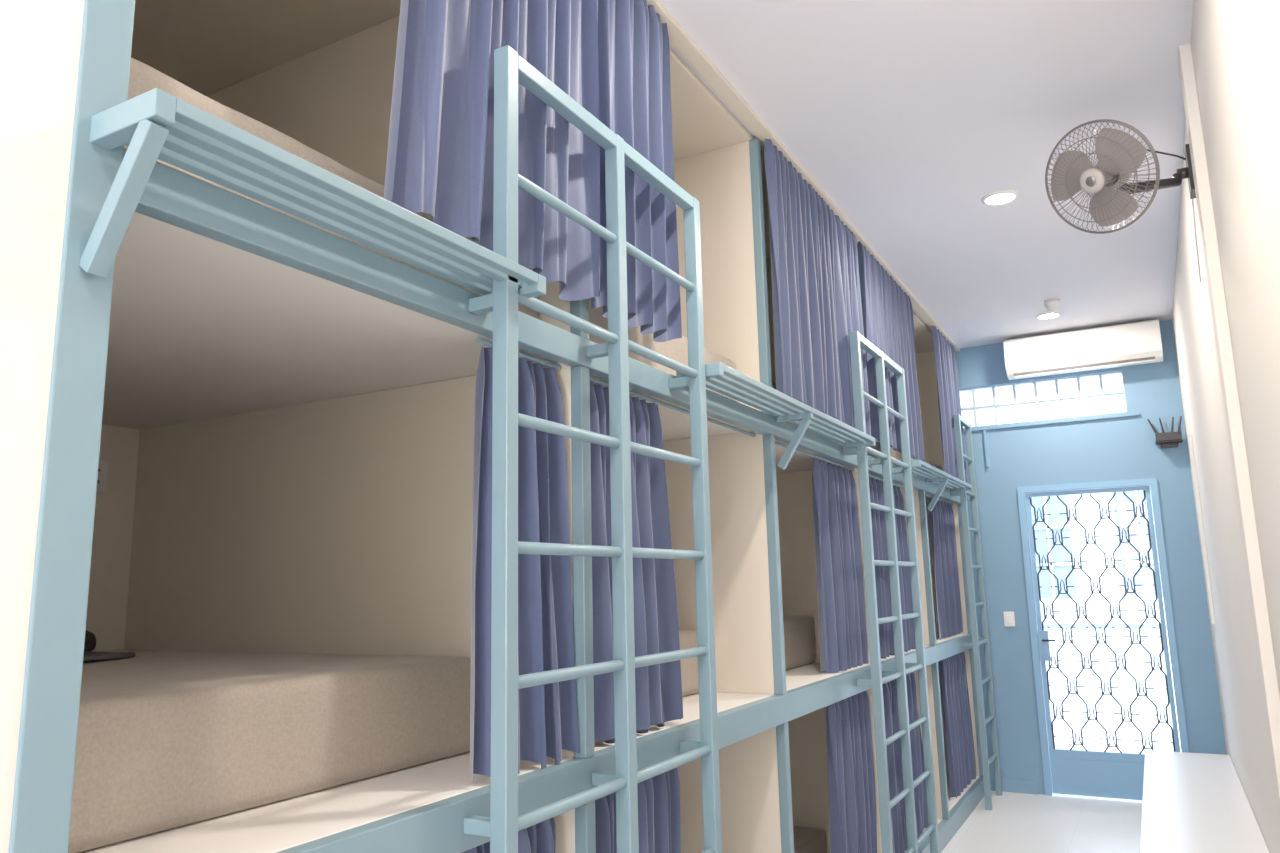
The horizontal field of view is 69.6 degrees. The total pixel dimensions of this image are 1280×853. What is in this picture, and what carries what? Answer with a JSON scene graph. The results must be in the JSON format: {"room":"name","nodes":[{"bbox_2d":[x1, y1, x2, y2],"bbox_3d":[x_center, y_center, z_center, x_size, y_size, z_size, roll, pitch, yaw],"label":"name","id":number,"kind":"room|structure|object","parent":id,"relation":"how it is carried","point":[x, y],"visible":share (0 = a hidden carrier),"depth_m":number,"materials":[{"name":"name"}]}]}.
{"room":"dormitory","nodes":[
{"label":"dormitory","id":0,"kind":"room"},
{"bbox_2d":[0,0,84,852],"bbox_3d":[-2.650,-0.074,0.029,2.150,3.400,3.865,-7,-11,28],"label":"wall","id":1,"kind":"structure","parent":0,"point":[40,40],"depth_m":1.20,"materials":[{"name":"beige paint"}]},
{"bbox_2d":[86,424,139,650],"bbox_3d":[-0.861,0.773,5.140,0.270,3.400,6.935,-7,-11,28],"label":"wall","id":2,"kind":"structure","parent":0,"point":[114,509],"depth_m":3.17,"materials":[{"name":"beige paint"}]},
{"bbox_2d":[96,460,108,492],"bbox_3d":[-1.852,0.168,3.136,0.016,0.110,0.075,-7,-11,28],"label":"power outlet","id":3,"kind":"object","parent":2,"relation":"attached to","point":[103,467],"visible":0.51,"depth_m":3.15,"materials":[{"name":"white plastic"}]},
{"bbox_2d":[659,0,1192,348],"bbox_3d":[-0.247,-1.415,2.912,3.900,0.120,11.200,-7,-11,28],"label":"ceiling","id":4,"kind":"structure","parent":0,"point":[906,114],"depth_m":3.75,"materials":[{"name":"paint"}]},
{"bbox_2d":[982,190,1018,204],"bbox_3d":[1.764,-1.117,4.504,0.170,0.012,0.170,-7,-11,28],"label":"recessed light","id":5,"kind":"object","parent":4,"relation":"in","point":[1001,197],"visible":1,"depth_m":4.50,"materials":[{"name":"white plastic"}]},
{"bbox_2d":[1036,312,1061,319],"bbox_3d":[2.910,-0.787,6.552,0.170,0.012,0.170,-7,-11,28],"label":"recessed light","id":6,"kind":"object","parent":4,"relation":"in","point":[1048,315],"visible":1,"depth_m":6.55,"materials":[{"name":"white plastic"}]},
{"bbox_2d":[1044,299,1059,311],"bbox_3d":[2.785,-0.809,6.209,0.100,0.080,0.100,-7,-11,28],"label":"dome camera","id":7,"kind":"object","parent":4,"relation":"attached to","point":[1052,305],"visible":1,"depth_m":6.18,"materials":[{"name":"white plastic"}]},
{"bbox_2d":[941,791,1141,852],"bbox_3d":[-0.217,2.029,2.225,3.900,0.100,11.000,-7,-11,28],"label":"floor","id":8,"kind":"structure","parent":0,"point":[1016,822],"depth_m":5.85,"materials":[{"name":"white tile"}]},
{"bbox_2d":[8,0,984,852],"bbox_3d":[0.104,0.660,4.618,1.935,3.400,6.935,-7,-11,28],"label":"bunk bed","id":9,"kind":"object","parent":8,"relation":"on","point":[299,395],"visible":0.57,"depth_m":2.74,"materials":[{"name":"beige wood"}]},
{"bbox_2d":[68,649,470,852],"bbox_3d":[-1.399,0.708,2.214,1.557,0.243,1.287,-7,-11,28],"label":"mattress","id":10,"kind":"object","parent":9,"relation":"on","point":[167,739],"visible":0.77,"depth_m":1.85,"materials":[{"name":"beige fabric"}]},
{"bbox_2d":[84,630,95,650],"bbox_3d":[-1.843,0.621,2.617,0.286,0.084,0.482,-7,-11,28],"label":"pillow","id":11,"kind":"object","parent":10,"relation":"on","point":[90,639],"visible":0.13,"depth_m":2.73,"materials":[{"name":"fabric"}]},
{"bbox_2d":[83,651,134,661],"bbox_3d":[-1.655,0.603,2.346,0.242,0.018,0.622,-7,-11,28],"label":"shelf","id":12,"kind":"object","parent":10,"relation":"on","point":[88,655],"visible":0.37,"depth_m":2.50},
{"bbox_2d":[80,88,545,297],"bbox_3d":[-0.488,-0.267,1.635,0.151,0.234,0.909,-7,-11,28],"label":"shelf","id":13,"kind":"object","parent":9,"relation":"attached to","point":[154,124],"visible":0.87,"depth_m":1.44,"materials":[{"name":"blue metal"}]},
{"bbox_2d":[124,58,538,318],"bbox_3d":[-1.341,-0.335,2.349,1.747,0.238,1.287,-7,-11,28],"label":"mattress","id":14,"kind":"object","parent":9,"relation":"on","point":[143,78],"visible":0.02,"depth_m":1.71,"materials":[{"name":"beige fabric"}]},
{"bbox_2d":[383,0,599,300],"bbox_3d":[-0.322,-0.904,2.183,0.076,1.087,0.754,-7,-11,28],"label":"curtain","id":15,"kind":"object","parent":9,"relation":"hanging from","point":[440,163],"visible":0.81,"depth_m":2.10,"materials":[{"name":"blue fabric"}]},
{"bbox_2d":[462,817,555,852],"bbox_3d":[-0.317,1.333,1.950,0.084,0.936,0.460,-7,-11,28],"label":"curtain","id":16,"kind":"object","parent":9,"relation":"hanging from","point":[540,837],"visible":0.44,"depth_m":2.16,"materials":[{"name":"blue fabric"}]},
{"bbox_2d":[470,344,579,780],"bbox_3d":[-0.286,0.303,2.174,0.100,0.975,0.380,-7,-11,28],"label":"curtain","id":17,"kind":"object","parent":9,"relation":"hanging from","point":[547,713],"visible":0.59,"depth_m":2.19,"materials":[{"name":"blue fabric"}]},
{"bbox_2d":[464,45,721,852],"bbox_3d":[-0.070,0.582,2.270,0.110,2.759,0.997,-7,-11,28],"label":"ladder","id":18,"kind":"object","parent":9,"relation":"attached to","point":[503,825],"visible":1,"depth_m":2.22,"materials":[{"name":"blue metal"}]},
{"bbox_2d":[591,0,681,341],"bbox_3d":[-0.011,-0.817,2.722,0.073,1.087,0.459,-7,-11,28],"label":"curtain","id":19,"kind":"object","parent":9,"relation":"hanging from","point":[634,48],"visible":0.77,"depth_m":2.74,"materials":[{"name":"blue fabric"}]},
{"bbox_2d":[590,381,682,743],"bbox_3d":[-0.040,0.377,2.630,0.096,0.975,0.491,-7,-11,28],"label":"curtain","id":20,"kind":"object","parent":9,"relation":"hanging from","point":[658,687],"visible":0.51,"depth_m":2.65,"materials":[{"name":"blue fabric"}]},
{"bbox_2d":[595,768,680,852],"bbox_3d":[-0.009,1.421,2.496,0.094,0.936,0.541,-7,-11,28],"label":"curtain","id":21,"kind":"object","parent":9,"relation":"hanging from","point":[659,826],"visible":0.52,"depth_m":2.61,"materials":[{"name":"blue fabric"}]},
{"bbox_2d":[588,298,737,401],"bbox_3d":[-0.686,-0.147,3.518,1.748,0.238,1.322,-7,-11,28],"label":"mattress","id":22,"kind":"object","parent":9,"relation":"on","point":[675,349],"visible":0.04,"depth_m":3.08,"materials":[{"name":"beige fabric"}]},
{"bbox_2d":[679,629,698,695],"bbox_3d":[-0.746,0.896,3.383,1.558,0.243,1.322,-7,-11,28],"label":"mattress","id":23,"kind":"object","parent":9,"relation":"on","point":[687,638],"visible":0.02,"depth_m":3.47,"materials":[{"name":"beige fabric"}]},
{"bbox_2d":[676,362,875,469],"bbox_3d":[0.618,0.051,3.610,0.151,0.234,1.810,-7,-11,28],"label":"shelf","id":24,"kind":"object","parent":9,"relation":"attached to","point":[720,378],"visible":0.82,"depth_m":3.48,"materials":[{"name":"blue metal"}]},
{"bbox_2d":[783,616,816,669],"bbox_3d":[-0.083,1.087,4.567,1.558,0.243,1.323,-7,-11,28],"label":"mattress","id":25,"kind":"object","parent":9,"relation":"on","point":[799,631],"visible":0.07,"depth_m":4.54,"materials":[{"name":"beige fabric"}]},
{"bbox_2d":[772,381,838,443],"bbox_3d":[-0.024,0.043,4.702,1.747,0.239,1.322,-7,-11,28],"label":"mattress","id":26,"kind":"object","parent":9,"relation":"on","point":[773,383],"visible":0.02,"depth_m":4.22,"materials":[{"name":"beige fabric"}]},
{"bbox_2d":[793,826,826,852],"bbox_3d":[-0.059,2.111,4.389,1.557,0.228,1.321,-7,-11,28],"label":"mattress","id":27,"kind":"object","parent":9,"relation":"on","point":[806,840],"visible":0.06,"depth_m":4.49,"materials":[{"name":"beige fabric"}]},
{"bbox_2d":[764,138,870,434],"bbox_3d":[0.845,-0.567,4.273,0.069,1.087,1.299,-7,-11,28],"label":"curtain","id":28,"kind":"object","parent":9,"relation":"hanging from","point":[816,293],"visible":0.91,"depth_m":4.10,"materials":[{"name":"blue fabric"}]},
{"bbox_2d":[812,459,867,672],"bbox_3d":[0.964,0.670,4.450,0.083,0.975,0.580,-7,-11,28],"label":"curtain","id":29,"kind":"object","parent":9,"relation":"hanging from","point":[839,567],"visible":1,"depth_m":4.37,"materials":[{"name":"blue fabric"}]},
{"bbox_2d":[826,691,876,852],"bbox_3d":[0.988,1.709,4.284,0.086,0.936,0.559,-7,-11,28],"label":"curtain","id":30,"kind":"object","parent":9,"relation":"hanging from","point":[851,776],"visible":0.97,"depth_m":4.22,"materials":[{"name":"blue fabric"}]},
{"bbox_2d":[867,441,900,465],"bbox_3d":[0.639,0.234,5.885,1.746,0.238,1.323,-7,-11,28],"label":"mattress","id":31,"kind":"object","parent":9,"relation":"on","point":[895,454],"visible":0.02,"depth_m":5.59,"materials":[{"name":"beige fabric"}]},
{"bbox_2d":[857,241,924,461],"bbox_3d":[1.467,-0.389,5.379,0.072,1.087,1.148,-7,-11,28],"label":"curtain","id":32,"kind":"object","parent":9,"relation":"hanging from","point":[887,310],"visible":0.7,"depth_m":5.31,"materials":[{"name":"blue fabric"}]},
{"bbox_2d":[843,331,939,852],"bbox_3d":[1.268,0.967,4.660,0.110,2.759,0.970,-7,-11,28],"label":"ladder","id":33,"kind":"object","parent":9,"relation":"attached to","point":[857,340],"visible":1,"depth_m":4.59,"materials":[{"name":"blue metal"}]},
{"bbox_2d":[869,477,915,658],"bbox_3d":[1.385,0.790,5.197,0.081,0.975,0.970,-7,-11,28],"label":"curtain","id":34,"kind":"object","parent":9,"relation":"hanging from","point":[886,638],"visible":0.42,"depth_m":5.18,"materials":[{"name":"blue fabric"}]},
{"bbox_2d":[882,672,928,852],"bbox_3d":[1.425,1.834,5.059,0.088,0.936,1.037,-7,-11,28],"label":"curtain","id":35,"kind":"object","parent":9,"relation":"hanging from","point":[890,697],"visible":0.48,"depth_m":4.99,"materials":[{"name":"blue fabric"}]},
{"bbox_2d":[893,460,971,510],"bbox_3d":[1.931,0.429,5.956,0.151,0.234,1.720,-7,-11,28],"label":"shelf","id":36,"kind":"object","parent":9,"relation":"attached to","point":[920,468],"visible":0.8,"depth_m":5.93,"materials":[{"name":"blue metal"}]},
{"bbox_2d":[924,458,941,484],"bbox_3d":[1.302,0.424,7.070,1.747,0.238,1.322,-7,-11,28],"label":"mattress","id":37,"kind":"object","parent":9,"relation":"on","point":[926,460],"visible":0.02,"depth_m":6.93,"materials":[{"name":"beige fabric"}]},
{"bbox_2d":[928,498,962,638],"bbox_3d":[2.240,1.036,6.725,0.080,0.975,0.775,-7,-11,28],"label":"curtain","id":38,"kind":"object","parent":9,"relation":"hanging from","point":[941,517],"visible":0.97,"depth_m":6.59,"materials":[{"name":"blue fabric"}]},
{"bbox_2d":[932,326,967,482],"bbox_3d":[2.322,-0.145,6.894,0.073,1.087,0.755,-7,-11,28],"label":"curtain","id":39,"kind":"object","parent":9,"relation":"hanging from","point":[949,403],"visible":0.84,"depth_m":6.71,"materials":[{"name":"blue fabric"}]},
{"bbox_2d":[939,651,975,797],"bbox_3d":[2.252,2.070,6.529,0.088,0.936,0.832,-7,-11,28],"label":"curtain","id":40,"kind":"object","parent":9,"relation":"hanging from","point":[957,722],"visible":0.97,"depth_m":6.42,"materials":[{"name":"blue fabric"}]},
{"bbox_2d":[950,414,1002,809],"bbox_3d":[2.451,1.307,6.773,0.110,2.759,0.520,-7,-11,28],"label":"ladder","id":41,"kind":"object","parent":9,"relation":"attached to","point":[958,420],"visible":1,"depth_m":6.72,"materials":[{"name":"blue metal"}]},
{"bbox_2d":[1139,750,1269,852],"bbox_3d":[2.273,1.953,3.650,0.473,0.425,5.250,-7,-11,28],"label":"table","id":42,"kind":"object","parent":8,"relation":"on","point":[1192,802],"visible":1,"depth_m":4.53,"materials":[{"name":"white laminate"}]},
{"bbox_2d":[955,320,1226,794],"bbox_3d":[2.453,1.084,7.364,3.900,3.400,0.200,-7,-11,28],"label":"wall","id":43,"kind":"structure","parent":0,"point":[1121,448],"depth_m":6.86,"materials":[{"name":"blue paint"}]},
{"bbox_2d":[1003,612,1014,625],"bbox_3d":[2.801,1.461,6.981,0.075,0.110,0.018,-7,-11,28],"label":"light switch","id":44,"kind":"object","parent":43,"relation":"attached to","point":[1009,620],"visible":1,"depth_m":6.97,"materials":[{"name":"white plastic"}]},
{"bbox_2d":[990,778,1037,793],"bbox_3d":[3.291,2.600,6.526,1.550,0.090,0.015,-7,-11,28],"label":"baseboard","id":45,"kind":"structure","parent":43,"relation":"attached to","point":[1008,785],"depth_m":6.79,"materials":[{"name":"blue paint"}]},
{"bbox_2d":[959,371,1126,427],"bbox_3d":[3.089,-0.194,7.162,1.241,0.336,0.068,-7,-11,28],"label":"window","id":46,"kind":"structure","parent":43,"relation":"in","point":[1022,402],"depth_m":7.13,"materials":[{"name":"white glass"}]},
{"bbox_2d":[971,412,1138,466],"bbox_3d":[3.132,0.115,7.011,1.220,0.317,0.022,-7,-11,28],"label":"cable conduit","id":47,"kind":"object","parent":43,"relation":"attached to","point":[983,429],"visible":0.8,"depth_m":7.06,"materials":[{"name":"blue paint"}]},
{"bbox_2d":[1003,319,1162,379],"bbox_3d":[3.309,-0.562,6.903,1.050,0.293,0.225,-7,-11,28],"label":"air conditioner","id":48,"kind":"object","parent":43,"relation":"attached to","point":[1137,343],"visible":1,"depth_m":6.80,"materials":[{"name":"white plastic"}]},
{"bbox_2d":[1017,478,1188,800],"bbox_3d":[3.356,1.532,6.697,0.940,2.250,0.153,-7,-11,28],"label":"door","id":49,"kind":"structure","parent":43,"relation":"in","point":[1104,774],"depth_m":6.67,"materials":[{"name":"blue paint"}]},
{"bbox_2d":[1147,416,1182,447],"bbox_3d":[3.780,0.040,6.609,0.217,0.220,0.110,-7,-11,28],"label":"router","id":50,"kind":"object","parent":43,"relation":"attached to","point":[1171,439],"visible":1,"depth_m":6.58,"materials":[{"name":"black plastic"}]},
{"bbox_2d":[1172,0,1279,852],"bbox_3d":[1.363,0.116,1.649,0.200,3.400,11.000,-7,-11,28],"label":"wall","id":51,"kind":"structure","parent":0,"point":[1235,44],"depth_m":2.87,"materials":[{"name":"beige paint"}]},
{"bbox_2d":[1045,119,1200,282],"bbox_3d":[2.023,-0.898,3.608,0.764,0.515,0.416,1,-10,-14],"label":"wall fan","id":52,"kind":"object","parent":51,"relation":"attached to","point":[1119,154],"visible":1,"depth_m":3.54,"materials":[{"name":"metal"}]},
{"bbox_2d":[1188,434,1215,623],"bbox_3d":[3.578,0.645,5.861,0.020,1.200,0.070,-7,-11,28],"label":"trim","id":53,"kind":"structure","parent":51,"relation":"attached to","point":[1190,440],"depth_m":5.83,"materials":[{"name":"white plastic"}]},
{"bbox_2d":[1178,43,1279,821],"bbox_3d":[1.980,0.128,3.037,0.036,2.975,0.120,-7,-11,28],"label":"trim","id":54,"kind":"structure","parent":51,"relation":"attached to","point":[1256,587],"depth_m":3.02,"materials":[{"name":"beige paint"}]},
{"label":"outside","id":55,"kind":"structure","parent":0,"visible":0},
{"bbox_2d":[1050,710,1180,801],"bbox_3d":[5.794,3.328,9.993,16.000,0.230,8.200,-7,-11,28],"label":"ground","id":56,"kind":"structure","parent":55,"point":[1110,721],"depth_m":9.42,"materials":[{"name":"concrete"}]},
{"bbox_2d":[1031,486,1176,714],"bbox_3d":[6.116,1.634,10.953,16.000,3.420,0.700,-7,-11,28],"label":"neighbouring building","id":57,"kind":"structure","parent":56,"relation":"on","point":[1108,543],"depth_m":11.01,"materials":[{"name":"paint"}]}
]}

